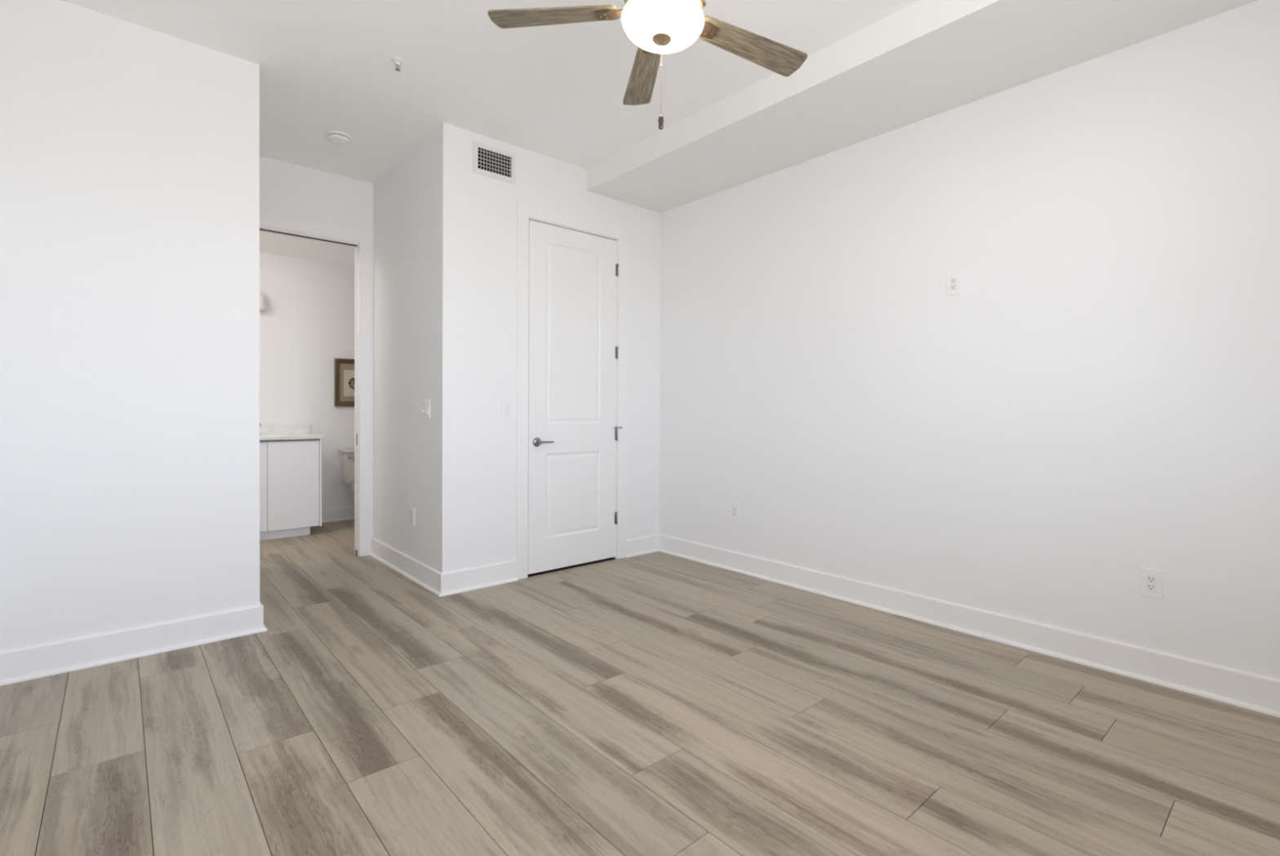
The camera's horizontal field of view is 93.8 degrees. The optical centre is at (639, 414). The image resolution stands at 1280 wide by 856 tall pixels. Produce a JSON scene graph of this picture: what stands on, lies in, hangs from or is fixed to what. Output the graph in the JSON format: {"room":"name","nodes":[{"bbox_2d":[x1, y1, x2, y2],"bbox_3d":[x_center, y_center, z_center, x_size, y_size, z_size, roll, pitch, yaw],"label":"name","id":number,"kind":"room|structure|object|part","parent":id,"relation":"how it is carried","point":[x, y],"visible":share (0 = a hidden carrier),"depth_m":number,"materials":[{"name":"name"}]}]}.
{"room":"empty bedroom","nodes":[
{"label":"empty bedroom","id":0,"kind":"room"},
{"bbox_2d":[259,252,355,508],"bbox_3d":[-3.566,-0.368,5.762,3.300,2.906,0.120,0,1,-41],"label":"wall","id":1,"kind":"structure","parent":0,"point":[307,322],"depth_m":5.93,"materials":[{"name":"white paint"}]},
{"bbox_2d":[259,292,266,311],"bbox_3d":[-3.779,-1.050,5.395,0.708,0.174,0.138,0,1,-41],"label":"vanity light","id":2,"kind":"object","parent":1,"relation":"attached to","point":[263,304],"visible":0.18,"depth_m":5.56,"materials":[{"name":"white glass"}]},
{"bbox_2d":[259,424,310,433],"bbox_3d":[-3.780,0.144,5.489,1.357,0.084,0.019,0,1,-41],"label":"backsplash","id":3,"kind":"structure","parent":1,"relation":"attached to","point":[264,428],"depth_m":5.78,"materials":[{"name":"stone"}]},
{"bbox_2d":[321,505,354,522],"bbox_3d":[-2.273,1.024,5.775,1.340,0.134,1.587,0,1,-41],"label":"baseboard","id":4,"kind":"structure","parent":1,"relation":"attached to","point":[345,513],"depth_m":6.10,"materials":[{"name":"white paint"}]},
{"bbox_2d":[334,358,354,406],"bbox_3d":[-2.948,-0.324,6.198,0.386,0.487,0.035,0,1,-41],"label":"framed picture","id":5,"kind":"object","parent":1,"relation":"attached to","point":[344,367],"visible":0.45,"depth_m":6.13,"materials":[{"name":"brown wood"}]},
{"bbox_2d":[259,231,355,266],"bbox_3d":[-2.998,-1.726,5.107,3.300,0.414,1.587,0,1,-41],"label":"ceiling","id":6,"kind":"structure","parent":0,"point":[269,243],"depth_m":5.54,"materials":[{"name":"white paint"}]},
{"bbox_2d":[259,156,373,232],"bbox_3d":[-2.211,-0.352,4.679,4.158,2.906,0.120,0,1,-41],"label":"wall","id":7,"kind":"structure","parent":0,"point":[286,189],"depth_m":4.42,"materials":[{"name":"white paint"}]},
{"bbox_2d":[259,228,357,246],"bbox_3d":[-2.505,-1.317,4.412,0.790,0.012,0.041,0,1,-41],"label":"trim","id":8,"kind":"structure","parent":7,"relation":"attached to","point":[260,228],"depth_m":4.44,"materials":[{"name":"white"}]},
{"bbox_2d":[259,211,373,555],"bbox_3d":[-2.490,-0.156,4.430,0.950,2.517,0.133,0,1,-41],"label":"trim","id":9,"kind":"structure","parent":7,"relation":"attached to","point":[364,240],"depth_m":4.65,"materials":[{"name":"white paint"}]},
{"bbox_2d":[355,246,357,555],"bbox_3d":[-2.203,-0.104,4.691,0.043,2.411,0.034,0,1,-41],"label":"door","id":10,"kind":"structure","parent":7,"relation":"in","point":[356,549],"depth_m":4.68,"materials":[{"name":"white paint"}]},
{"bbox_2d":[0,0,660,650],"bbox_3d":[-1.333,-0.339,3.687,4.138,2.906,0.148,0,1,-41],"label":"wall","id":11,"kind":"structure","parent":0,"point":[130,153],"depth_m":2.83,"materials":[{"name":"white paint"}]},
{"bbox_2d":[0,600,267,685],"bbox_3d":[-1.415,1.064,1.688,1.081,0.134,5.463,0,1,-41],"label":"baseboard","id":12,"kind":"structure","parent":11,"relation":"attached to","point":[42,660],"depth_m":2.73,"materials":[{"name":"white paint"}]},
{"bbox_2d":[472,141,515,183],"bbox_3d":[-0.944,-1.637,3.901,0.304,0.197,0.014,0,1,-41],"label":"air vent","id":13,"kind":"object","parent":11,"relation":"in","point":[488,161],"visible":1,"depth_m":3.90,"materials":[{"name":"white metal"}]},
{"bbox_2d":[478,149,511,174],"bbox_3d":[-0.947,-1.642,3.906,0.238,0.098,0.002,0,1,-41],"label":"grille","id":14,"kind":"object","parent":13,"relation":"attached to","point":[490,160],"depth_m":3.91,"materials":[{"name":"grey metal"}]},
{"bbox_2d":[502,400,512,419],"bbox_3d":[-0.880,-0.026,3.981,0.076,0.120,0.010,0,1,-41],"label":"light switch","id":15,"kind":"object","parent":11,"relation":"attached to","point":[507,406],"visible":1,"depth_m":3.98,"materials":[{"name":"white plastic"}]},
{"bbox_2d":[515,201,627,579],"bbox_3d":[-0.506,-0.157,4.383,0.958,2.538,0.133,0,1,-41],"label":"trim","id":16,"kind":"structure","parent":11,"relation":"attached to","point":[525,212],"depth_m":4.08,"materials":[{"name":"white paint"}]},
{"bbox_2d":[527,219,622,576],"bbox_3d":[-0.449,-0.106,4.348,0.812,2.438,0.108,0,1,-41],"label":"door","id":17,"kind":"structure","parent":11,"relation":"in","point":[573,349],"depth_m":4.33,"materials":[{"name":"white paint"}]},
{"bbox_3d":[-0.662,0.192,4.136,0.142,0.065,0.064,0,1,-41],"label":"handle","id":18,"kind":"part","parent":17,"relation":"part of","materials":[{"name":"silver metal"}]},
{"bbox_2d":[373,129,435,568],"bbox_3d":[-1.650,-0.345,4.280,0.120,2.906,1.219,0,1,-41],"label":"wall","id":19,"kind":"structure","parent":0,"point":[404,196],"depth_m":4.20,"materials":[{"name":"white paint"}]},
{"bbox_2d":[409,506,414,525],"bbox_3d":[-1.546,0.690,4.067,0.008,0.120,0.076,0,1,-41],"label":"wall outlet","id":20,"kind":"object","parent":19,"relation":"attached to","point":[411,508],"visible":1,"depth_m":4.06,"materials":[{"name":"white plastic"}]},
{"bbox_2d":[410,510,413,520],"bbox_3d":[-1.548,0.690,4.066,0.002,0.067,0.034,0,1,-41],"label":"receptacle","id":21,"kind":"object","parent":20,"relation":"attached to","point":[411,511],"depth_m":4.06,"materials":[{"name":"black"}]},
{"bbox_2d":[422,399,430,417],"bbox_3d":[-1.390,-0.036,3.876,0.020,0.120,0.122,0,1,-41],"label":"light switch","id":22,"kind":"object","parent":19,"relation":"attached to","point":[425,402],"visible":1,"depth_m":3.87,"materials":[{"name":"white plastic"}]},
{"bbox_2d":[368,537,517,596],"bbox_3d":[-1.467,1.041,4.349,0.540,0.134,1.355,0,1,-41],"label":"baseboard","id":23,"kind":"structure","parent":19,"relation":"attached to","point":[441,584],"depth_m":3.91,"materials":[{"name":"white paint"}]},
{"bbox_2d":[0,519,1279,855],"bbox_3d":[-0.937,1.180,3.239,4.080,0.120,7.410,0,1,-41],"label":"floor","id":24,"kind":"structure","parent":0,"point":[658,703],"depth_m":2.11,"materials":[{"name":"brown wood"}]},
{"bbox_2d":[259,438,321,540],"bbox_3d":[-3.589,0.654,5.257,1.298,0.870,0.628,0,1,-41],"label":"vanity cabinet","id":25,"kind":"object","parent":24,"relation":"on","point":[291,469],"visible":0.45,"depth_m":5.28,"materials":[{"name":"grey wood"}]},
{"bbox_3d":[-3.383,0.625,5.032,0.428,0.770,0.018,0,1,-41],"label":"door","id":26,"kind":"part","parent":25,"relation":"part of","materials":[{"name":"white laminate"}]},
{"bbox_2d":[259,424,324,439],"bbox_3d":[-3.573,0.162,5.253,1.357,0.114,0.647,0,1,-41],"label":"countertop","id":27,"kind":"structure","parent":25,"relation":"on","point":[268,432],"depth_m":5.68,"materials":[{"name":"stone"}]},
{"bbox_3d":[-3.106,0.616,5.677,0.018,0.795,0.628,0,1,-41],"label":"panel","id":28,"kind":"part","parent":25,"relation":"part of","materials":[{"name":"white laminate"}]},
{"bbox_2d":[337,448,354,495],"bbox_3d":[-2.686,0.720,5.982,0.460,0.735,0.703,0,1,-41],"label":"toilet","id":29,"kind":"object","parent":24,"relation":"on","point":[346,455],"visible":0.3,"depth_m":6.00,"materials":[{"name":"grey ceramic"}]},
{"bbox_3d":[-2.847,0.367,6.164,0.460,0.034,0.210,0,1,-41],"label":"tank lid","id":30,"kind":"part","parent":29,"relation":"part of","materials":[{"name":"grey ceramic"}]},
{"bbox_3d":[-2.849,0.542,6.167,0.436,0.315,0.190,0,1,-41],"label":"tank","id":31,"kind":"part","parent":29,"relation":"part of","materials":[{"name":"grey ceramic"}]},
{"bbox_3d":[-2.656,0.683,5.946,0.380,0.042,0.480,0,1,-41],"label":"seat lid","id":32,"kind":"part","parent":29,"relation":"part of","materials":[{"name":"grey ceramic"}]},
{"bbox_2d":[61,0,1257,213],"bbox_3d":[-0.352,-1.759,2.558,4.138,0.276,5.733,0,1,-41],"label":"ceiling","id":33,"kind":"structure","parent":0,"point":[871,68],"depth_m":3.02,"materials":[{"name":"white paint"}]},
{"bbox_2d":[326,130,350,144],"bbox_3d":[-1.942,-1.774,3.862,0.138,0.044,0.138,0,1,-41],"label":"smoke detector","id":34,"kind":"object","parent":33,"relation":"attached to","point":[337,137],"visible":1,"depth_m":3.83,"materials":[{"name":"white plastic"}]},
{"bbox_2d":[391,57,404,71],"bbox_3d":[-1.224,-1.761,3.026,0.061,0.049,0.061,0,1,-41],"label":"sprinkler head","id":35,"kind":"object","parent":33,"relation":"attached to","point":[398,61],"visible":1,"depth_m":3.02},
{"bbox_2d":[487,0,807,129],"bbox_3d":[0.102,-1.376,2.034,1.189,0.788,1.143,0,1,-44],"label":"ceiling fan","id":36,"kind":"object","parent":33,"relation":"hanging from","point":[658,28],"visible":1,"depth_m":2.13,"materials":[{"name":"brown wood"}]},
{"bbox_3d":[-0.308,-1.417,2.134,0.469,0.006,0.124,3,9,10],"label":"blade","id":37,"kind":"part","parent":36,"relation":"part of","materials":[{"name":"brown wood"}]},
{"bbox_3d":[0.015,-1.389,2.448,0.124,0.006,0.469,-7,0,-8],"label":"blade","id":38,"kind":"part","parent":36,"relation":"part of","materials":[{"name":"brown wood"}]},
{"bbox_3d":[0.073,-1.154,2.067,0.003,0.247,0.002,0,1,-41],"label":"pull chain","id":39,"kind":"part","parent":36,"relation":"part of","materials":[{"name":"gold metal"}]},
{"bbox_3d":[0.077,-1.332,2.068,0.285,0.076,0.285,5,-2,-41],"label":"lamp shade","id":40,"kind":"part","parent":36,"relation":"part of","materials":[{"name":"white glass"}]},
{"bbox_3d":[0.414,-1.371,2.236,0.469,0.006,0.124,4,-13,-26],"label":"blade","id":41,"kind":"part","parent":36,"relation":"part of","materials":[{"name":"brown wood"}]},
{"bbox_2d":[658,0,1279,679],"bbox_3d":[1.623,-0.321,3.331,0.150,2.906,4.274,0,1,-41],"label":"wall","id":42,"kind":"structure","parent":0,"point":[1096,402],"depth_m":2.92,"materials":[{"name":"white paint"}]},
{"bbox_2d":[730,502,738,520],"bbox_3d":[0.679,0.699,4.297,0.008,0.120,0.076,0,1,-41],"label":"wall outlet","id":43,"kind":"object","parent":42,"relation":"attached to","point":[734,507],"visible":1,"depth_m":4.29,"materials":[{"name":"white plastic"}]},
{"bbox_2d":[732,506,736,516],"bbox_3d":[0.677,0.699,4.295,0.002,0.067,0.034,0,1,-41],"label":"receptacle","id":44,"kind":"object","parent":43,"relation":"attached to","point":[734,508],"depth_m":4.30,"materials":[{"name":"white plastic"}]},
{"bbox_2d":[626,533,1279,716],"bbox_3d":[1.375,1.065,3.232,0.360,0.134,4.124,0,1,-41],"label":"baseboard","id":45,"kind":"structure","parent":42,"relation":"attached to","point":[1248,690],"depth_m":2.95,"materials":[{"name":"white paint"}]},
{"bbox_2d":[946,271,961,296],"bbox_3d":[1.659,-0.689,3.168,0.008,0.120,0.076,0,1,-41],"label":"wall outlet","id":46,"kind":"object","parent":42,"relation":"attached to","point":[953,280],"visible":1,"depth_m":3.17,"materials":[{"name":"white plastic"}]},
{"bbox_2d":[950,276,956,290],"bbox_3d":[1.657,-0.689,3.167,0.002,0.067,0.034,0,1,-41],"label":"receptacle","id":47,"kind":"object","parent":46,"relation":"attached to","point":[953,279],"depth_m":3.17,"materials":[{"name":"white plastic"}]},
{"bbox_2d":[1139,566,1163,598],"bbox_3d":[2.189,0.722,2.565,0.008,0.120,0.076,0,1,-41],"label":"wall outlet","id":48,"kind":"object","parent":42,"relation":"attached to","point":[1151,580],"visible":1,"depth_m":2.56,"materials":[{"name":"white plastic"}]},
{"bbox_2d":[1146,573,1156,591],"bbox_3d":[2.188,0.722,2.563,0.002,0.067,0.034,0,1,-41],"label":"receptacle","id":49,"kind":"object","parent":48,"relation":"attached to","point":[1151,579],"depth_m":2.56,"materials":[{"name":"white plastic"}]}
]}

